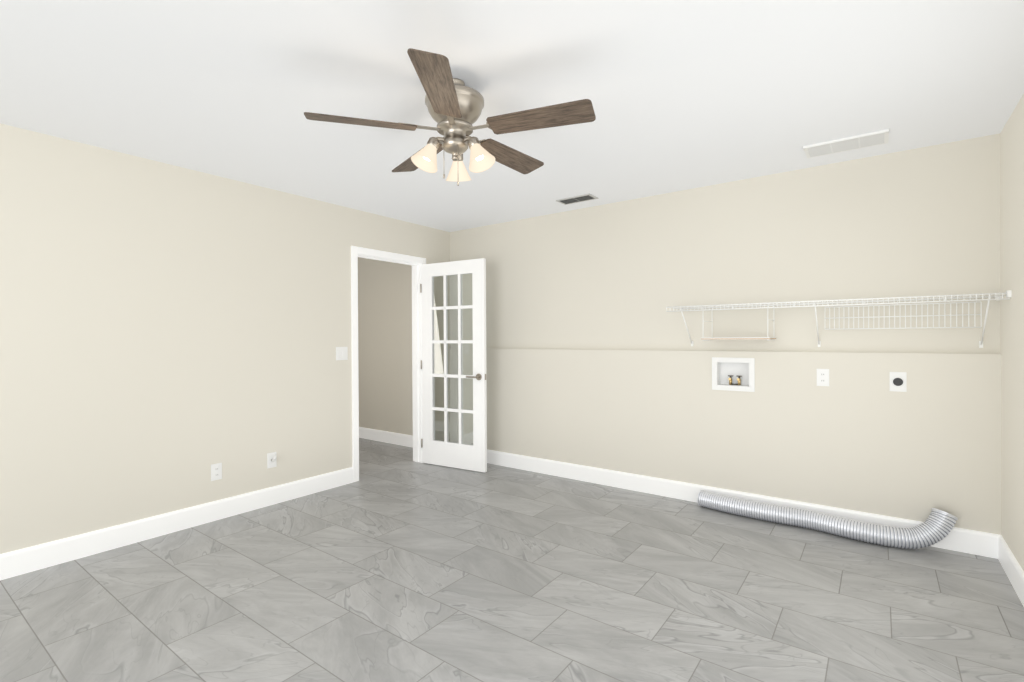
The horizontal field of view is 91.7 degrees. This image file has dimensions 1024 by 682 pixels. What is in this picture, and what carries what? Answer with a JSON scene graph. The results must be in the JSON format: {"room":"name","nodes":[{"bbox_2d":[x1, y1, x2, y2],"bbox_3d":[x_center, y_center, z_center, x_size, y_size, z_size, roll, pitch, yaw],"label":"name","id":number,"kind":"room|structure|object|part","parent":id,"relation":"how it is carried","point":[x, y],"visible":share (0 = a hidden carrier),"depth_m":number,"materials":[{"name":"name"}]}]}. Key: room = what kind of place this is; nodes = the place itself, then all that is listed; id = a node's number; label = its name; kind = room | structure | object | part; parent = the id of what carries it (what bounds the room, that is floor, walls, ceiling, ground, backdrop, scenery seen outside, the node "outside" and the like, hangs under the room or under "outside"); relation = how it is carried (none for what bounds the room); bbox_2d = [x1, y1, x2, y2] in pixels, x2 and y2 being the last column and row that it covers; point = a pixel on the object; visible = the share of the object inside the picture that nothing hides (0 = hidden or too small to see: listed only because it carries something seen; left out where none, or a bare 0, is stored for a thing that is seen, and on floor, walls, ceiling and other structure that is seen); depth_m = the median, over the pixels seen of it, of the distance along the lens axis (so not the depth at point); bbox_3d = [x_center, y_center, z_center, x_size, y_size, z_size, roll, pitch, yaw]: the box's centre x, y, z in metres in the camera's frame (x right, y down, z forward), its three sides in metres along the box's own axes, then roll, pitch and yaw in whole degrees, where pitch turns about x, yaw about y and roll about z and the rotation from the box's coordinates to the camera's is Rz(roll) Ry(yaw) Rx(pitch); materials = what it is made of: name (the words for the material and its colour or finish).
{"room":"laundry room","nodes":[
{"label":"laundry room","id":0,"kind":"room"},
{"bbox_2d":[0,123,450,553],"bbox_3d":[-2.630,0.053,2.905,0.120,2.440,6.820,0,0,36],"label":"wall","id":1,"kind":"structure","parent":0,"point":[170,335],"depth_m":3.25,"materials":[{"name":"beige paint"}]},
{"bbox_2d":[0,467,352,579],"bbox_3d":[-2.972,1.210,2.327,0.015,0.136,5.227,0,0,36],"label":"baseboard","id":2,"kind":"structure","parent":1,"relation":"attached to","point":[35,558],"depth_m":3.21,"materials":[{"name":"white wood"}]},
{"bbox_2d":[211,463,221,480],"bbox_3d":[-2.092,0.927,3.523,0.008,0.116,0.072,0,0,36],"label":"outlet","id":3,"kind":"object","parent":1,"relation":"attached to","point":[216,471],"visible":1,"depth_m":3.52,"materials":[{"name":"white plastic"}]},
{"bbox_2d":[267,452,276,468],"bbox_3d":[-1.834,0.921,3.829,0.060,0.116,0.072,0,0,36],"label":"outlet","id":4,"kind":"object","parent":1,"relation":"attached to","point":[271,459],"visible":1,"depth_m":3.83,"materials":[{"name":"white plastic"}]},
{"bbox_2d":[336,347,347,359],"bbox_3d":[-1.485,0.109,4.344,0.010,0.116,0.116,0,0,36],"label":"double light switch","id":5,"kind":"object","parent":1,"relation":"attached to","point":[341,353],"visible":1,"depth_m":4.34,"materials":[{"name":"white plastic"}]},
{"bbox_2d":[351,246,425,481],"bbox_3d":[-1.210,0.202,4.825,0.154,2.105,0.901,0,0,36],"label":"door frame","id":6,"kind":"structure","parent":1,"relation":"attached to","point":[416,263],"depth_m":4.92,"materials":[{"name":"white wood"}]},
{"bbox_2d":[420,258,486,471],"bbox_3d":[-0.585,0.231,4.894,0.776,2.020,0.163,0,0,30],"label":"french door","id":7,"kind":"structure","parent":1,"relation":"in","point":[460,454],"depth_m":4.87,"materials":[{"name":"white wood"}]},
{"bbox_2d":[358,257,412,435],"bbox_3d":[-1.943,0.029,6.525,3.080,2.440,0.180,0,0,36],"label":"wall","id":8,"kind":"structure","parent":0,"point":[385,343],"depth_m":6.13,"materials":[{"name":"beige paint"}]},
{"bbox_2d":[359,427,412,446],"bbox_3d":[-1.995,1.182,6.454,3.080,0.136,0.015,0,0,36],"label":"baseboard","id":9,"kind":"structure","parent":8,"relation":"attached to","point":[388,437],"depth_m":6.11,"materials":[{"name":"white wood"}]},
{"bbox_2d":[0,438,1023,681],"bbox_3d":[-2.109,1.323,2.531,7.760,0.100,6.820,0,0,36],"label":"floor","id":10,"kind":"structure","parent":0,"point":[395,563],"depth_m":2.44,"materials":[{"name":"tile"}]},
{"bbox_2d":[697,490,957,548],"bbox_3d":[1.989,1.119,3.301,1.463,0.258,0.217,0,0,36],"label":"hose","id":11,"kind":"object","parent":10,"relation":"on","point":[937,525],"visible":1,"depth_m":3.14,"materials":[{"name":"silver metal"}]},
{"bbox_2d":[0,0,1023,231],"bbox_3d":[-2.122,-1.217,2.517,7.760,0.100,6.820,0,0,36],"label":"ceiling","id":12,"kind":"structure","parent":0,"point":[681,95],"depth_m":2.29,"materials":[{"name":"white paint"}]},
{"bbox_2d":[304,48,595,185],"bbox_3d":[-0.233,-0.934,2.300,1.239,0.484,1.189,0,0,36],"label":"ceiling fan","id":13,"kind":"object","parent":12,"relation":"hanging from","point":[455,106],"visible":1,"depth_m":2.17,"materials":[{"name":"brown wood"}]},
{"label":"blade","id":14,"kind":"part","parent":13,"relation":"part of","materials":[{"name":"brown wood"}]},
{"label":"blade","id":15,"kind":"part","parent":13,"relation":"part of","materials":[{"name":"brown wood"}]},
{"bbox_3d":[-0.274,-0.949,1.863,0.140,0.006,0.460,13,1,2],"label":"blade","id":16,"kind":"part","parent":13,"relation":"part of","materials":[{"name":"brown wood"}]},
{"bbox_3d":[-0.011,-0.955,2.588,0.140,0.006,0.460,-16,-9,37],"label":"blade","id":17,"kind":"part","parent":13,"relation":"part of","materials":[{"name":"brown wood"}]},
{"bbox_3d":[0.120,-0.953,2.130,0.460,0.006,0.140,0,-13,20],"label":"blade","id":18,"kind":"part","parent":13,"relation":"part of","materials":[{"name":"brown wood"}]},
{"bbox_2d":[556,193,598,204],"bbox_3d":[0.545,-1.186,4.169,0.320,0.009,0.160,0,0,36],"label":"ceiling vent","id":19,"kind":"object","parent":12,"relation":"in","point":[577,199],"visible":1,"depth_m":4.16,"materials":[{"name":"grey metal"}]},
{"bbox_2d":[803,129,888,157],"bbox_3d":[2.017,-1.185,3.011,0.420,0.014,0.234,0,0,36],"label":"ceiling vent","id":20,"kind":"object","parent":12,"relation":"in","point":[850,143],"visible":1,"depth_m":2.99,"materials":[{"name":"white plastic"}]},
{"bbox_2d":[448,133,1000,534],"bbox_3d":[1.167,0.026,4.189,4.460,2.440,0.240,0,0,36],"label":"wall","id":21,"kind":"structure","parent":0,"point":[595,358],"depth_m":3.55,"materials":[{"name":"beige paint"}]},
{"bbox_2d":[712,357,754,391],"bbox_3d":[1.667,0.246,3.727,0.296,0.246,0.102,0,0,36],"label":"washer outlet box","id":22,"kind":"object","parent":21,"relation":"in","point":[733,374],"visible":1,"depth_m":3.74,"materials":[{"name":"white plastic"}]},
{"bbox_2d":[487,449,999,558],"bbox_3d":[1.049,1.179,4.128,4.340,0.136,0.015,0,0,36],"label":"baseboard","id":23,"kind":"structure","parent":21,"relation":"attached to","point":[980,543],"depth_m":3.87,"materials":[{"name":"white wood"}]},
{"bbox_2d":[817,369,828,385],"bbox_3d":[2.095,0.246,3.350,0.072,0.116,0.008,0,0,36],"label":"outlet","id":24,"kind":"object","parent":21,"relation":"attached to","point":[822,377],"visible":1,"depth_m":3.35,"materials":[{"name":"white plastic"}]},
{"bbox_2d":[666,290,1011,347],"bbox_3d":[1.981,-0.113,3.288,1.840,0.309,0.316,0,0,36],"label":"wire shelf","id":25,"kind":"object","parent":21,"relation":"attached to","point":[996,296],"visible":1,"depth_m":3.10,"materials":[{"name":"white metal"}]},
{"bbox_2d":[890,372,906,391],"bbox_3d":[2.415,0.256,3.110,0.084,0.122,0.013,0,0,36],"label":"outlet","id":26,"kind":"object","parent":21,"relation":"attached to","point":[898,381],"visible":1,"depth_m":3.11,"materials":[{"name":"white plastic"}]},
{"bbox_2d":[1000,94,1023,570],"bbox_3d":[0.914,0.050,0.197,0.120,2.440,6.680,0,0,36],"label":"wall","id":27,"kind":"structure","parent":0,"point":[1012,308],"depth_m":2.60,"materials":[{"name":"beige paint"}]},
{"bbox_2d":[998,535,1023,606],"bbox_3d":[0.872,1.202,0.252,0.015,0.136,6.460,0,0,36],"label":"baseboard","id":28,"kind":"structure","parent":27,"relation":"attached to","point":[1012,568],"depth_m":2.55,"materials":[{"name":"white wood"}]}
]}

